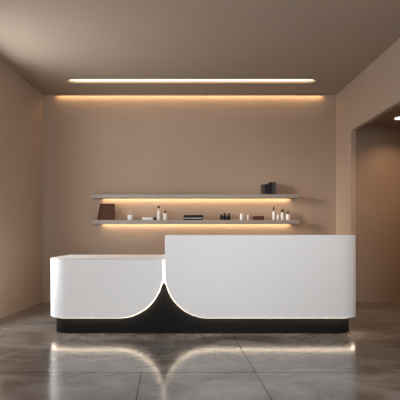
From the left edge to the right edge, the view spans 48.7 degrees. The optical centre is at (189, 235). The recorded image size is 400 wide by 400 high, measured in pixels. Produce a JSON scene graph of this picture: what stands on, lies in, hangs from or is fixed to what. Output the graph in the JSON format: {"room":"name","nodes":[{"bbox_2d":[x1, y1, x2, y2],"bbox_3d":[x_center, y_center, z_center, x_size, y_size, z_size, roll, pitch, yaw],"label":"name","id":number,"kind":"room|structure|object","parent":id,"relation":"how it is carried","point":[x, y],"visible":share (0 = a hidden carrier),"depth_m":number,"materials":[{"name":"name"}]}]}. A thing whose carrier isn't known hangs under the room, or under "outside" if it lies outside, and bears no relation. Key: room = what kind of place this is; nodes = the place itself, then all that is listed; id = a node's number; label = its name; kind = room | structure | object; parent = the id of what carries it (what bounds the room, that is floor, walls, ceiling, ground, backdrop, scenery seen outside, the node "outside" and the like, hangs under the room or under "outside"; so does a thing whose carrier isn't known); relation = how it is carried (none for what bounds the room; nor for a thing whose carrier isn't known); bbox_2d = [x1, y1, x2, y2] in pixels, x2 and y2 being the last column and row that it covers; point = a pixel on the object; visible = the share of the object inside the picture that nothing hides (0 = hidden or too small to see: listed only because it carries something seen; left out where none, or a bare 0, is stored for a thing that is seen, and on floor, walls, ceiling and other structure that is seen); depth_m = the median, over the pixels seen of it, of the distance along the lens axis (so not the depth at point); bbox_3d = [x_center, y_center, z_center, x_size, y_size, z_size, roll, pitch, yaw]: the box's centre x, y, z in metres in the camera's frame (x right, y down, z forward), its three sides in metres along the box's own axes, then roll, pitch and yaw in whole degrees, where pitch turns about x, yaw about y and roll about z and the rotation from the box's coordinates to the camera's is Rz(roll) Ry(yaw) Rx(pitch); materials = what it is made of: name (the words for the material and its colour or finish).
{"room":"reception area","nodes":[
{"label":"reception area","id":0,"kind":"room"},
{"bbox_2d":[0,60,42,317],"bbox_3d":[-2.962,-0.640,2.420,0.250,3.580,10.872,0,0,3],"label":"wall","id":1,"kind":"structure","parent":0,"point":[21,104],"depth_m":6.76,"materials":[{"name":"paint"}]},
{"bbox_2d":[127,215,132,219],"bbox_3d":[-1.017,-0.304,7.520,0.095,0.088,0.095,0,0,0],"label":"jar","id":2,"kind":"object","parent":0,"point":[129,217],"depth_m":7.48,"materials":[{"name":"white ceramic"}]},
{"bbox_2d":[0,0,399,94],"bbox_3d":[-0.550,-2.470,2.270,6.900,0.080,11.140,0,0,0],"label":"ceiling","id":3,"kind":"structure","parent":0,"point":[47,43],"depth_m":5.57,"materials":[{"name":"paint"}]},
{"bbox_2d":[66,79,316,82],"bbox_3d":[0.025,-2.445,6.950,3.936,0.036,0.188,0,0,0],"label":"recessed light","id":4,"kind":"object","parent":3,"relation":"in","point":[69,80],"visible":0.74,"depth_m":7.00,"materials":[{"name":"white plastic"}]},
{"bbox_2d":[71,79,311,80],"bbox_3d":[0.025,-2.459,6.950,3.897,0.007,0.168,0,0,0],"label":"diffuser","id":5,"kind":"object","parent":4,"relation":"attached to","point":[71,79],"depth_m":6.98,"materials":[{"name":"white plastic"}]},
{"bbox_2d":[0,302,399,399],"bbox_3d":[1.000,1.210,2.120,10.400,0.120,11.440,0,0,0],"label":"floor","id":6,"kind":"structure","parent":0,"point":[38,361],"depth_m":4.00,"materials":[{"name":"tile"}]},
{"bbox_2d":[51,235,355,332],"bbox_3d":[0.153,0.572,5.670,3.683,1.156,1.060,0,0,0],"label":"reception desk","id":7,"kind":"object","parent":6,"relation":"on","point":[201,283],"visible":1,"depth_m":5.14,"materials":[{"name":"white paint"}]},
{"bbox_2d":[51,259,162,317],"bbox_3d":[-1.222,0.621,5.386,1.731,0.682,0.758,0,0,38],"label":"panel","id":8,"kind":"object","parent":7,"relation":"on","point":[79,288],"depth_m":5.14,"materials":[{"name":"white paint"}]},
{"bbox_2d":[51,255,164,259],"bbox_3d":[-0.990,0.274,5.670,1.397,0.011,1.060,0,0,0],"label":"countertop","id":9,"kind":"structure","parent":7,"relation":"on","point":[66,257],"depth_m":5.40,"materials":[{"name":"stone"}]},
{"bbox_2d":[161,260,165,285],"bbox_3d":[-0.305,0.443,5.178,0.083,0.324,0.014,0,0,0],"label":"light","id":10,"kind":"object","parent":7,"relation":"attached to","point":[163,262],"depth_m":5.17,"materials":[{"name":"white"}]},
{"bbox_2d":[165,235,355,317],"bbox_3d":[0.852,0.478,5.670,2.286,0.968,1.060,0,0,0],"label":"panel","id":11,"kind":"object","parent":7,"relation":"on","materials":[{"name":"white paint"}]},
{"bbox_2d":[43,95,399,301],"bbox_3d":[1.600,-0.640,7.740,8.800,3.580,0.200,0,0,0],"label":"wall","id":12,"kind":"structure","parent":0,"point":[92,144],"depth_m":7.64,"materials":[{"name":"paint"}]},
{"bbox_2d":[55,93,324,95],"bbox_3d":[0.000,-2.413,7.599,4.620,0.034,0.074,0,0,0],"label":"light","id":13,"kind":"object","parent":12,"relation":"attached to","point":[56,94],"visible":1,"depth_m":7.56,"materials":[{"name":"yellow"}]},
{"bbox_2d":[92,194,298,198],"bbox_3d":[0.092,-0.660,7.530,3.491,0.063,0.220,0,0,0],"label":"wall shelf","id":14,"kind":"object","parent":12,"relation":"attached to","point":[94,196],"visible":1,"depth_m":7.42,"materials":[{"name":"painted wood"}]},
{"bbox_2d":[261,184,264,193],"bbox_3d":[1.240,-0.779,7.525,0.042,0.173,0.150,0,0,0],"label":"book","id":15,"kind":"object","parent":14,"relation":"on","point":[262,185],"visible":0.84,"depth_m":7.45,"materials":[{"name":"black paper"}]},
{"bbox_2d":[268,182,271,193],"bbox_3d":[1.365,-0.795,7.525,0.047,0.206,0.150,0,0,0],"label":"book","id":16,"kind":"object","parent":14,"relation":"on","point":[269,183],"visible":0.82,"depth_m":7.45,"materials":[{"name":"black paper"}]},
{"bbox_2d":[272,182,275,193],"bbox_3d":[1.420,-0.797,7.525,0.059,0.210,0.150,0,0,0],"label":"book","id":17,"kind":"object","parent":14,"relation":"on","point":[273,183],"visible":0.77,"depth_m":7.45,"materials":[{"name":"black paper"}]},
{"bbox_2d":[92,220,298,223],"bbox_3d":[0.092,-0.227,7.530,3.491,0.067,0.220,0,0,0],"label":"wall shelf","id":18,"kind":"object","parent":12,"relation":"attached to","point":[93,221],"visible":1,"depth_m":7.42,"materials":[{"name":"painted wood"}]},
{"bbox_2d":[97,203,114,219],"bbox_3d":[-1.428,-0.400,7.530,0.274,0.279,0.156,0,0,0],"label":"case","id":19,"kind":"object","parent":18,"relation":"on","point":[106,211],"visible":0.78,"depth_m":7.46,"materials":[{"name":"brown leather"}]},
{"bbox_2d":[127,210,132,219],"bbox_3d":[-1.017,-0.349,7.520,0.095,0.178,0.095,0,0,0],"label":"reed diffuser","id":20,"kind":"object","parent":18,"relation":"on","point":[129,217],"visible":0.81,"depth_m":7.48,"materials":[{"name":"white ceramic"}]},
{"bbox_2d":[142,217,152,219],"bbox_3d":[-0.721,-0.284,7.520,0.178,0.047,0.104,0,0,0],"label":"flat box","id":21,"kind":"object","parent":18,"relation":"on","point":[143,218],"visible":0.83,"depth_m":7.47,"materials":[{"name":"white ceramic"}]},
{"bbox_2d":[157,206,159,219],"bbox_3d":[-0.534,-0.384,7.520,0.053,0.247,0.053,0,0,0],"label":"bottle","id":22,"kind":"object","parent":18,"relation":"on","point":[158,211],"visible":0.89,"depth_m":7.50,"materials":[{"name":"white plastic"}]},
{"bbox_2d":[163,211,166,219],"bbox_3d":[-0.425,-0.341,7.520,0.068,0.162,0.068,0,0,0],"label":"bottle","id":23,"kind":"object","parent":18,"relation":"on","point":[164,213],"visible":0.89,"depth_m":7.50,"materials":[{"name":"white plastic"}]},
{"bbox_2d":[184,218,202,219],"bbox_3d":[0.056,-0.274,7.529,0.328,0.027,0.183,0,0,0],"label":"book","id":24,"kind":"object","parent":18,"relation":"on","point":[184,218],"visible":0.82,"depth_m":7.44,"materials":[{"name":"black paper"}]},
{"bbox_3d":[0.055,-0.293,7.524,0.318,0.010,0.171,0,0,0],"label":"book","id":25,"kind":"object","parent":24,"relation":"on","visible":0},
{"bbox_2d":[184,215,202,217],"bbox_3d":[0.059,-0.321,7.522,0.333,0.046,0.175,0,0,0],"label":"book","id":26,"kind":"object","parent":25,"relation":"on","point":[185,216],"visible":0.96,"depth_m":7.44,"materials":[{"name":"black paper"}]},
{"bbox_2d":[253,216,263,219],"bbox_3d":[1.162,-0.295,7.520,0.184,0.070,0.114,0,0,0],"label":"box","id":27,"kind":"object","parent":18,"relation":"on","point":[254,217],"visible":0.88,"depth_m":7.46,"materials":[{"name":"brown wood"}]},
{"bbox_2d":[272,207,274,219],"bbox_3d":[1.426,-0.374,7.520,0.044,0.228,0.044,0,0,0],"label":"bottle","id":28,"kind":"object","parent":18,"relation":"on","point":[273,213],"visible":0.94,"depth_m":7.50,"materials":[{"name":"white plastic"}]},
{"bbox_2d":[281,209,283,219],"bbox_3d":[1.572,-0.352,7.520,0.048,0.184,0.048,0,0,0],"label":"bottle","id":29,"kind":"object","parent":18,"relation":"on","point":[282,210],"visible":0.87,"depth_m":7.50,"materials":[{"name":"white plastic"}]},
{"bbox_2d":[286,211,289,219],"bbox_3d":[1.667,-0.341,7.520,0.072,0.162,0.072,0,0,0],"label":"bottle","id":30,"kind":"object","parent":18,"relation":"on","point":[287,214],"visible":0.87,"depth_m":7.49,"materials":[{"name":"white plastic"}]},
{"bbox_2d":[336,38,399,234],"bbox_3d":[2.704,-0.640,2.320,0.072,3.580,10.646,0,0,-2],"label":"wall","id":31,"kind":"structure","parent":0,"point":[375,91],"depth_m":6.92,"materials":[{"name":"paint"}]},
{"bbox_2d":[363,105,399,126],"bbox_3d":[4.198,-1.980,6.170,3.204,0.200,2.940,0,0,0],"label":"ceiling","id":32,"kind":"structure","parent":0,"point":[385,120],"depth_m":7.23,"materials":[{"name":"paint"}]}
]}

